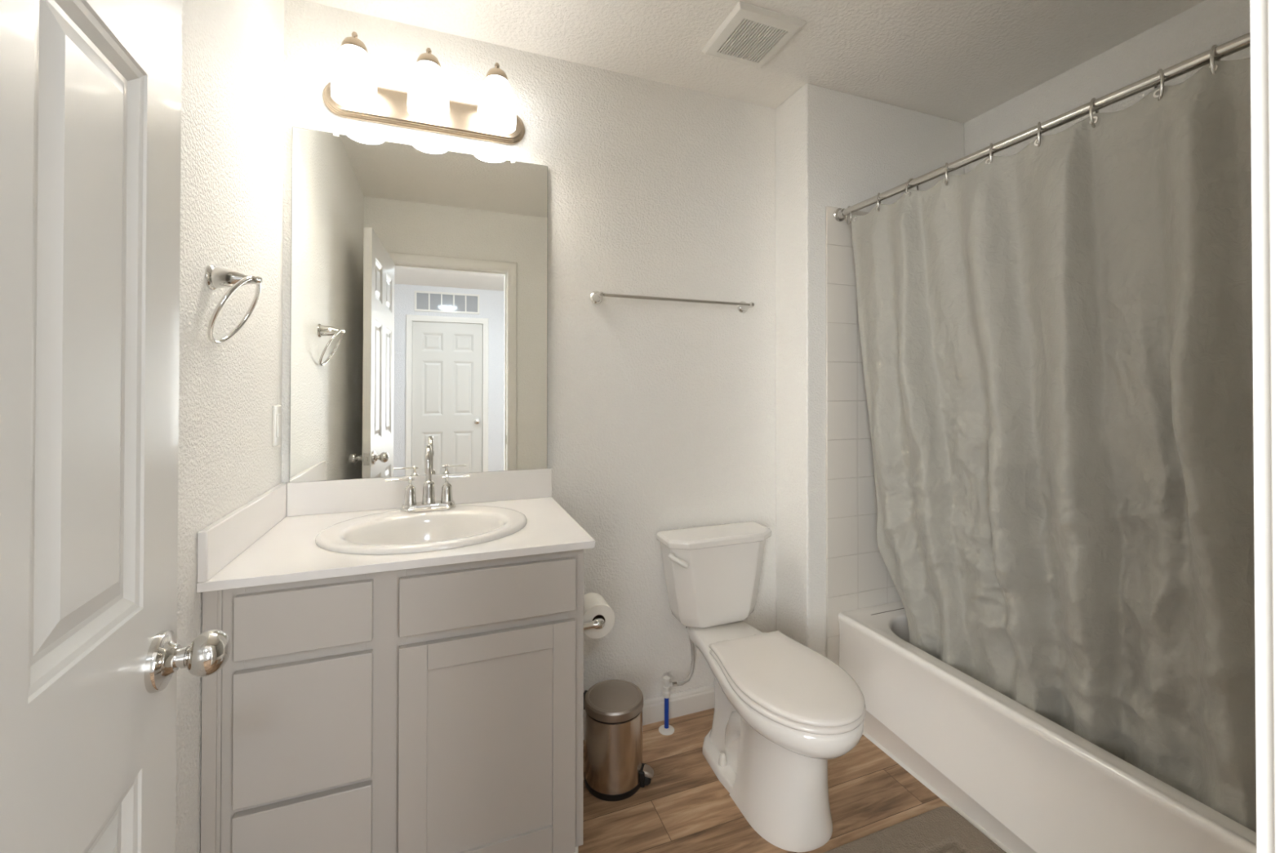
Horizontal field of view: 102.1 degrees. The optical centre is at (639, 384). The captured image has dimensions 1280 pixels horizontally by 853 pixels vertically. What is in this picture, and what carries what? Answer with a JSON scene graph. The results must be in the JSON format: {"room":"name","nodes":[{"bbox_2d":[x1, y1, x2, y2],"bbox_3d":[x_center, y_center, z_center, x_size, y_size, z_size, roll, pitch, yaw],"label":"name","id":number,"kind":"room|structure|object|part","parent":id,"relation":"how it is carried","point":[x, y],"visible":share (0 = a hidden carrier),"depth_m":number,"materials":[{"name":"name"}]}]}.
{"room":"bathroom","nodes":[
{"label":"bathroom","id":0,"kind":"room"},
{"bbox_2d":[175,0,284,852],"bbox_3d":[-0.815,0.046,0.736,0.100,2.438,1.692,0,0,-21],"label":"wall","id":1,"kind":"structure","parent":0,"point":[233,51],"depth_m":1.12,"materials":[{"name":"white paint"}]},
{"bbox_2d":[204,264,262,343],"bbox_3d":[-0.845,-0.166,1.083,0.089,0.163,0.160,0,0,-21],"label":"towel ring","id":2,"kind":"object","parent":1,"relation":"attached to","point":[215,277],"visible":1,"depth_m":1.06,"materials":[{"name":"silver metal"}]},
{"bbox_3d":[-0.845,-0.221,1.083,0.089,0.053,0.053,0,0,-21],"label":"wall post","id":3,"kind":"part","parent":2,"relation":"part of","materials":[{"name":"silver metal"}]},
{"bbox_2d":[271,404,281,446],"bbox_3d":[-1.045,0.118,1.491,0.008,0.117,0.070,0,0,-21],"label":"light switch","id":4,"kind":"object","parent":1,"relation":"attached to","point":[277,410],"visible":1,"depth_m":1.48,"materials":[{"name":"white plastic"}]},
{"bbox_2d":[281,0,776,714],"bbox_3d":[0.130,0.057,2.055,2.806,2.438,0.100,0,0,-21],"label":"wall","id":5,"kind":"structure","parent":0,"point":[662,414],"depth_m":1.94,"materials":[{"name":"white paint"}]},
{"bbox_2d":[288,126,547,482],"bbox_3d":[-0.684,-0.242,1.682,0.768,1.068,0.013,0,-1,-21],"label":"mirror","id":6,"kind":"object","parent":5,"relation":"attached to","point":[419,274],"visible":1,"depth_m":1.66,"materials":[{"name":"clear glass"}]},
{"bbox_2d":[286,467,551,516],"bbox_3d":[-0.680,0.343,1.680,0.789,0.100,0.018,0,0,-21],"label":"backsplash","id":7,"kind":"structure","parent":5,"relation":"attached to","point":[343,495],"depth_m":1.64,"materials":[{"name":"white stone"}]},
{"bbox_2d":[322,31,524,145],"bbox_3d":[-0.655,-0.927,1.611,0.611,0.200,0.182,0,0,-21],"label":"vanity light","id":8,"kind":"object","parent":5,"relation":"attached to","point":[353,92],"visible":1,"depth_m":1.60,"materials":[{"name":"white glass"}]},
{"bbox_3d":[-0.833,-0.901,1.510,0.119,0.147,0.119,0,0,-21],"label":"lamp shade","id":9,"kind":"part","parent":8,"relation":"part of","materials":[{"name":"white glass"}]},
{"bbox_3d":[-0.833,-0.891,1.509,0.052,0.090,0.052,0,0,-21],"label":"bulb","id":10,"kind":"part","parent":8,"relation":"part of","materials":[{"name":"white glass"}]},
{"bbox_3d":[-0.683,-0.884,1.685,0.611,0.115,0.026,0,0,-21],"label":"plate","id":11,"kind":"part","parent":8,"relation":"part of","materials":[{"name":"silver metal"}]},
{"bbox_3d":[-0.646,-0.900,1.581,0.119,0.147,0.119,0,0,-21],"label":"lamp shade","id":12,"kind":"part","parent":8,"relation":"part of","materials":[{"name":"white glass"}]},
{"bbox_3d":[-0.646,-0.890,1.581,0.052,0.090,0.052,0,0,-21],"label":"bulb","id":13,"kind":"part","parent":8,"relation":"part of","materials":[{"name":"white glass"}]},
{"bbox_3d":[-0.457,-0.900,1.653,0.119,0.147,0.119,0,0,-21],"label":"lamp shade","id":14,"kind":"part","parent":8,"relation":"part of","materials":[{"name":"white glass"}]},
{"bbox_3d":[-0.457,-0.889,1.653,0.052,0.090,0.052,0,0,-21],"label":"bulb","id":15,"kind":"part","parent":8,"relation":"part of","materials":[{"name":"white glass"}]},
{"bbox_2d":[583,684,714,740],"bbox_3d":[0.116,1.234,1.981,0.968,0.083,0.012,0,0,-21],"label":"baseboard","id":16,"kind":"structure","parent":5,"relation":"attached to","point":[698,700],"depth_m":1.99,"materials":[{"name":"white paint"}]},
{"bbox_2d":[590,290,754,313],"bbox_3d":[0.143,-0.316,1.967,0.669,0.049,0.078,0,0,-21],"label":"towel bar","id":17,"kind":"object","parent":5,"relation":"attached to","point":[596,297],"visible":1,"depth_m":1.92,"materials":[{"name":"silver metal"}]},
{"bbox_3d":[-0.147,-0.317,1.857,0.049,0.049,0.078,0,0,-21],"label":"bar post","id":18,"kind":"part","parent":17,"relation":"part of","materials":[{"name":"silver metal"}]},
{"bbox_3d":[0.432,-0.315,2.078,0.049,0.049,0.078,0,0,-21],"label":"bar post","id":19,"kind":"part","parent":17,"relation":"part of","materials":[{"name":"silver metal"}]},
{"bbox_2d":[303,0,1206,123],"bbox_3d":[0.454,-1.218,1.221,2.806,0.100,1.907,0,0,-21],"label":"ceiling","id":20,"kind":"structure","parent":0,"point":[957,60],"depth_m":1.73,"materials":[{"name":"white paint"}]},
{"bbox_2d":[702,0,805,68],"bbox_3d":[0.373,-1.154,1.729,0.245,0.020,0.246,0,0,-21],"label":"exhaust fan","id":21,"kind":"object","parent":20,"relation":"attached to","point":[751,35],"visible":1,"depth_m":1.70,"materials":[{"name":"white plastic"}]},
{"bbox_2d":[577,707,952,852],"bbox_3d":[0.451,1.310,1.202,2.806,0.080,1.907,0,0,-21],"label":"floor","id":22,"kind":"structure","parent":0,"point":[685,807],"depth_m":1.56,"materials":[{"name":"wood"}]},
{"bbox_2d":[200,549,583,852],"bbox_3d":[-0.602,0.841,1.413,0.781,0.860,0.567,0,0,-21],"label":"vanity cabinet","id":23,"kind":"object","parent":22,"relation":"on","point":[435,708],"visible":0.83,"depth_m":1.15,"materials":[{"name":"grey paint"}]},
{"bbox_3d":[-0.700,1.008,1.081,0.248,0.285,0.018,0,0,-21],"label":"drawer","id":24,"kind":"part","parent":23,"relation":"part of","materials":[{"name":"grey paint"}]},
{"bbox_3d":[-0.699,0.715,1.083,0.248,0.269,0.018,0,0,-21],"label":"drawer","id":25,"kind":"part","parent":23,"relation":"part of","materials":[{"name":"grey paint"}]},
{"bbox_3d":[-0.699,0.491,1.085,0.248,0.129,0.018,0,0,-21],"label":"drawer","id":26,"kind":"part","parent":23,"relation":"part of","materials":[{"name":"grey paint"}]},
{"bbox_2d":[196,467,595,592],"bbox_3d":[-0.590,0.351,1.419,0.807,0.119,0.569,0,0,-21],"label":"countertop","id":27,"kind":"structure","parent":23,"relation":"on","point":[269,539],"depth_m":1.33,"materials":[{"name":"white stone"}]},
{"bbox_2d":[315,505,527,554],"bbox_3d":[-0.575,0.450,1.405,0.525,0.146,0.432,0,0,-21],"label":"sink","id":28,"kind":"object","parent":27,"relation":"in","point":[390,532],"visible":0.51,"depth_m":1.45,"materials":[{"name":"white ceramic"}]},
{"bbox_2d":[385,444,469,513],"bbox_3d":[-0.622,0.277,1.521,0.234,0.200,0.131,0,0,-21],"label":"faucet","id":29,"kind":"object","parent":27,"relation":"on","point":[428,504],"visible":1,"depth_m":1.54,"materials":[{"name":"silver metal"}]},
{"bbox_3d":[-0.709,0.282,1.529,0.078,0.007,0.007,0,0,-21],"label":"lever","id":30,"kind":"part","parent":29,"relation":"part of","materials":[{"name":"silver metal"}]},
{"bbox_3d":[-0.683,0.317,1.538,0.037,0.082,0.037,0,0,-21],"label":"handle","id":31,"kind":"part","parent":29,"relation":"part of","materials":[{"name":"silver metal"}]},
{"bbox_3d":[-0.636,0.366,1.556,0.156,0.021,0.054,0,0,-21],"label":"plate","id":32,"kind":"part","parent":29,"relation":"part of","materials":[{"name":"silver metal"}]},
{"bbox_3d":[-0.621,0.267,1.518,0.039,0.180,0.123,0,0,-21],"label":"spout","id":33,"kind":"part","parent":29,"relation":"part of","materials":[{"name":"silver metal"}]},
{"bbox_3d":[-0.588,0.317,1.575,0.037,0.082,0.037,0,0,-21],"label":"handle","id":34,"kind":"part","parent":29,"relation":"part of","materials":[{"name":"silver metal"}]},
{"bbox_3d":[-0.563,0.283,1.585,0.078,0.007,0.007,0,0,-21],"label":"lever","id":35,"kind":"part","parent":29,"relation":"part of","materials":[{"name":"silver metal"}]},
{"bbox_3d":[-0.348,0.869,1.216,0.398,0.570,0.018,0,0,-21],"label":"cabinet door","id":36,"kind":"part","parent":23,"relation":"part of","materials":[{"name":"grey paint"}]},
{"bbox_3d":[-0.348,0.858,1.218,0.292,0.440,0.007,0,0,-21],"label":"door panel","id":37,"kind":"part","parent":23,"relation":"part of","materials":[{"name":"grey paint"}]},
{"bbox_2d":[583,615,604,630],"bbox_3d":[-0.185,0.716,1.588,0.121,0.047,0.167,0,0,-21],"label":"toilet paper holder","id":38,"kind":"object","parent":23,"relation":"attached to","point":[597,623],"visible":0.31,"depth_m":1.53,"materials":[{"name":"silver metal"}]},
{"bbox_2d":[583,592,614,639],"bbox_3d":[-0.142,0.716,1.605,0.105,0.105,0.096,0,0,-21],"label":"toilet paper roll","id":39,"kind":"object","parent":38,"relation":"on","point":[594,605],"visible":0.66,"depth_m":1.57,"materials":[{"name":"white paper"}]},
{"bbox_2d":[583,679,653,801],"bbox_3d":[-0.081,1.135,1.674,0.199,0.276,0.192,0,0,-30],"label":"trash can","id":40,"kind":"object","parent":22,"relation":"on","point":[615,768],"visible":0.98,"depth_m":1.60,"materials":[{"name":"silver metal"}]},
{"bbox_3d":[-0.084,1.015,1.673,0.192,0.036,0.192,0,0,-21],"label":"lid","id":41,"kind":"part","parent":40,"relation":"part of","materials":[{"name":"silver metal"}]},
{"bbox_2d":[658,626,694,735],"bbox_3d":[0.140,1.083,1.926,0.148,0.386,0.058,0,0,-21],"label":"water supply valve","id":42,"kind":"object","parent":22,"relation":"on","point":[666,729],"visible":0.91,"depth_m":1.90,"materials":[{"name":"white plastic"}]},
{"bbox_2d":[656,521,866,852],"bbox_3d":[0.396,0.913,1.668,0.433,0.722,0.766,0,0,-21],"label":"toilet","id":43,"kind":"object","parent":22,"relation":"on","point":[784,708],"visible":1,"depth_m":1.54,"materials":[{"name":"white ceramic"}]},
{"bbox_3d":[0.137,0.625,1.831,0.078,0.047,0.029,0,0,21],"label":"flush lever","id":44,"kind":"part","parent":43,"relation":"part of","materials":[{"name":"white plastic"}]},
{"bbox_3d":[0.287,0.736,1.957,0.405,0.304,0.150,0,0,-21],"label":"tank","id":45,"kind":"part","parent":43,"relation":"part of","materials":[{"name":"white ceramic"}]},
{"bbox_3d":[0.289,0.570,1.951,0.433,0.033,0.166,0,0,-21],"label":"tank lid","id":46,"kind":"part","parent":43,"relation":"part of","materials":[{"name":"white ceramic"}]},
{"bbox_3d":[0.440,0.858,1.531,0.343,0.020,0.477,0,0,-21],"label":"lid","id":47,"kind":"part","parent":43,"relation":"part of","materials":[{"name":"white plastic"}]},
{"bbox_3d":[0.440,0.878,1.530,0.352,0.018,0.473,0,0,-21],"label":"seat","id":48,"kind":"part","parent":43,"relation":"part of","materials":[{"name":"white plastic"}]},
{"bbox_2d":[823,805,1006,852],"bbox_3d":[0.634,1.261,1.176,0.832,0.015,0.523,0,0,-21],"label":"bath mat","id":49,"kind":"object","parent":22,"relation":"on","point":[942,829],"visible":1,"depth_m":1.43,"materials":[{"name":"beige"}]},
{"bbox_2d":[838,600,1256,852],"bbox_3d":[1.362,1.079,1.446,0.713,0.388,1.478,0,0,-21],"label":"bathtub","id":50,"kind":"object","parent":22,"relation":"on","point":[1028,783],"visible":0.62,"depth_m":1.42,"materials":[{"name":"white ceramic"}]},
{"bbox_2d":[775,83,964,657],"bbox_3d":[1.003,0.059,2.226,0.855,2.438,0.202,0,0,-21],"label":"wall","id":51,"kind":"structure","parent":0,"point":[834,148],"depth_m":2.05,"materials":[{"name":"white paint"}]},
{"bbox_2d":[825,205,902,665],"bbox_3d":[1.077,0.292,2.140,0.760,1.971,0.008,0,0,-21],"label":"tiled wall","id":52,"kind":"structure","parent":51,"relation":"attached to","point":[858,576],"depth_m":2.04,"materials":[{"name":"white tile"}]},
{"bbox_2d":[833,31,1250,222],"bbox_3d":[1.044,-0.664,1.338,0.054,0.064,1.480,0,0,-21],"label":"curtain rod","id":53,"kind":"object","parent":52,"relation":"attached to","point":[1243,42],"visible":1,"depth_m":1.27,"materials":[{"name":"silver metal"}]},
{"bbox_2d":[845,205,852,224],"bbox_3d":[0.799,-0.647,1.980,0.006,0.071,0.043,0,0,-3],"label":"curtain ring","id":54,"kind":"object","parent":53,"relation":"hanging from","point":[851,212],"visible":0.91,"depth_m":1.97,"materials":[{"name":"silver metal"}]},
{"bbox_2d":[877,192,880,212],"bbox_3d":[0.852,-0.647,1.843,0.006,0.071,0.043,0,-1,34],"label":"curtain ring","id":55,"kind":"object","parent":53,"relation":"hanging from","point":[878,193],"visible":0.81,"depth_m":1.83,"materials":[{"name":"silver metal"}]},
{"bbox_2d":[905,177,919,193],"bbox_3d":[0.901,-0.647,1.713,0.043,0.071,0.006,0,0,-1],"label":"curtain ring","id":56,"kind":"object","parent":53,"relation":"hanging from","point":[909,180],"visible":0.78,"depth_m":1.71,"materials":[{"name":"silver metal"}]},
{"bbox_2d":[945,162,948,186],"bbox_3d":[0.946,-0.647,1.595,0.006,0.071,0.043,0,-1,34],"label":"curtain ring","id":57,"kind":"object","parent":53,"relation":"hanging from","point":[946,163],"visible":0.94,"depth_m":1.58,"materials":[{"name":"silver metal"}]},
{"bbox_2d":[989,142,993,164],"bbox_3d":[0.996,-0.647,1.465,0.006,0.071,0.043,0,-1,39],"label":"curtain ring","id":58,"kind":"object","parent":53,"relation":"hanging from","point":[991,155],"visible":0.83,"depth_m":1.45,"materials":[{"name":"silver metal"}]},
{"bbox_2d":[851,57,1256,832],"bbox_3d":[1.085,0.169,1.326,0.238,1.627,1.381,0,0,-20],"label":"shower curtain","id":59,"kind":"object","parent":58,"relation":"hanging from","point":[1056,340],"visible":0.96,"depth_m":1.25,"materials":[{"name":"grey fabric"}]},
{"bbox_2d":[1037,121,1041,146],"bbox_3d":[1.041,-0.647,1.347,0.006,0.071,0.043,0,-1,41],"label":"curtain ring","id":60,"kind":"object","parent":53,"relation":"hanging from","point":[1039,134],"visible":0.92,"depth_m":1.33,"materials":[{"name":"silver metal"}]},
{"bbox_2d":[1088,97,1098,128],"bbox_3d":[1.084,-0.647,1.234,0.043,0.071,0.006,0,-1,-31],"label":"curtain ring","id":61,"kind":"object","parent":53,"relation":"hanging from","point":[1091,108],"visible":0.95,"depth_m":1.23,"materials":[{"name":"silver metal"}]},
{"bbox_2d":[1154,68,1164,101],"bbox_3d":[1.127,-0.647,1.122,0.006,0.071,0.043,0,-1,31],"label":"curtain ring","id":62,"kind":"object","parent":53,"relation":"hanging from","point":[1161,71],"visible":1,"depth_m":1.11,"materials":[{"name":"silver metal"}]},
{"bbox_2d":[1209,44,1220,75],"bbox_3d":[1.157,-0.647,1.041,0.043,0.071,0.006,0,0,-29],"label":"curtain ring","id":63,"kind":"object","parent":53,"relation":"hanging from","point":[1213,47],"visible":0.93,"depth_m":1.03,"materials":[{"name":"silver metal"}]},
{"bbox_2d":[964,0,1250,173],"bbox_3d":[1.714,0.056,1.700,0.100,2.438,1.692,0,0,-21],"label":"wall","id":64,"kind":"structure","parent":0,"point":[1192,33],"depth_m":1.77,"materials":[{"name":"white paint"}]},
{"bbox_3d":[0.350,0.044,0.214,3.707,2.438,0.115,0,0,-21],"label":"wall","id":65,"kind":"structure","parent":0,"visible":0},
{"bbox_2d":[0,0,231,852],"bbox_3d":[-0.471,0.234,0.341,0.175,2.033,0.732,0,0,-24],"label":"door","id":66,"kind":"structure","parent":65,"relation":"in","point":[91,655],"depth_m":0.49,"materials":[{"name":"white paint"}]},
{"bbox_3d":[-0.537,0.331,0.636,0.052,0.052,0.052,0,0,-24],"label":"knob","id":67,"kind":"part","parent":66,"relation":"part of","materials":[{"name":"silver metal"}]},
{"bbox_2d":[1249,0,1279,852],"bbox_3d":[0.006,0.205,0.090,0.836,2.112,0.131,0,0,-21],"label":"door frame","id":68,"kind":"structure","parent":65,"relation":"attached to","point":[1258,8],"depth_m":0.27,"materials":[{"name":"white paint"}]}
]}

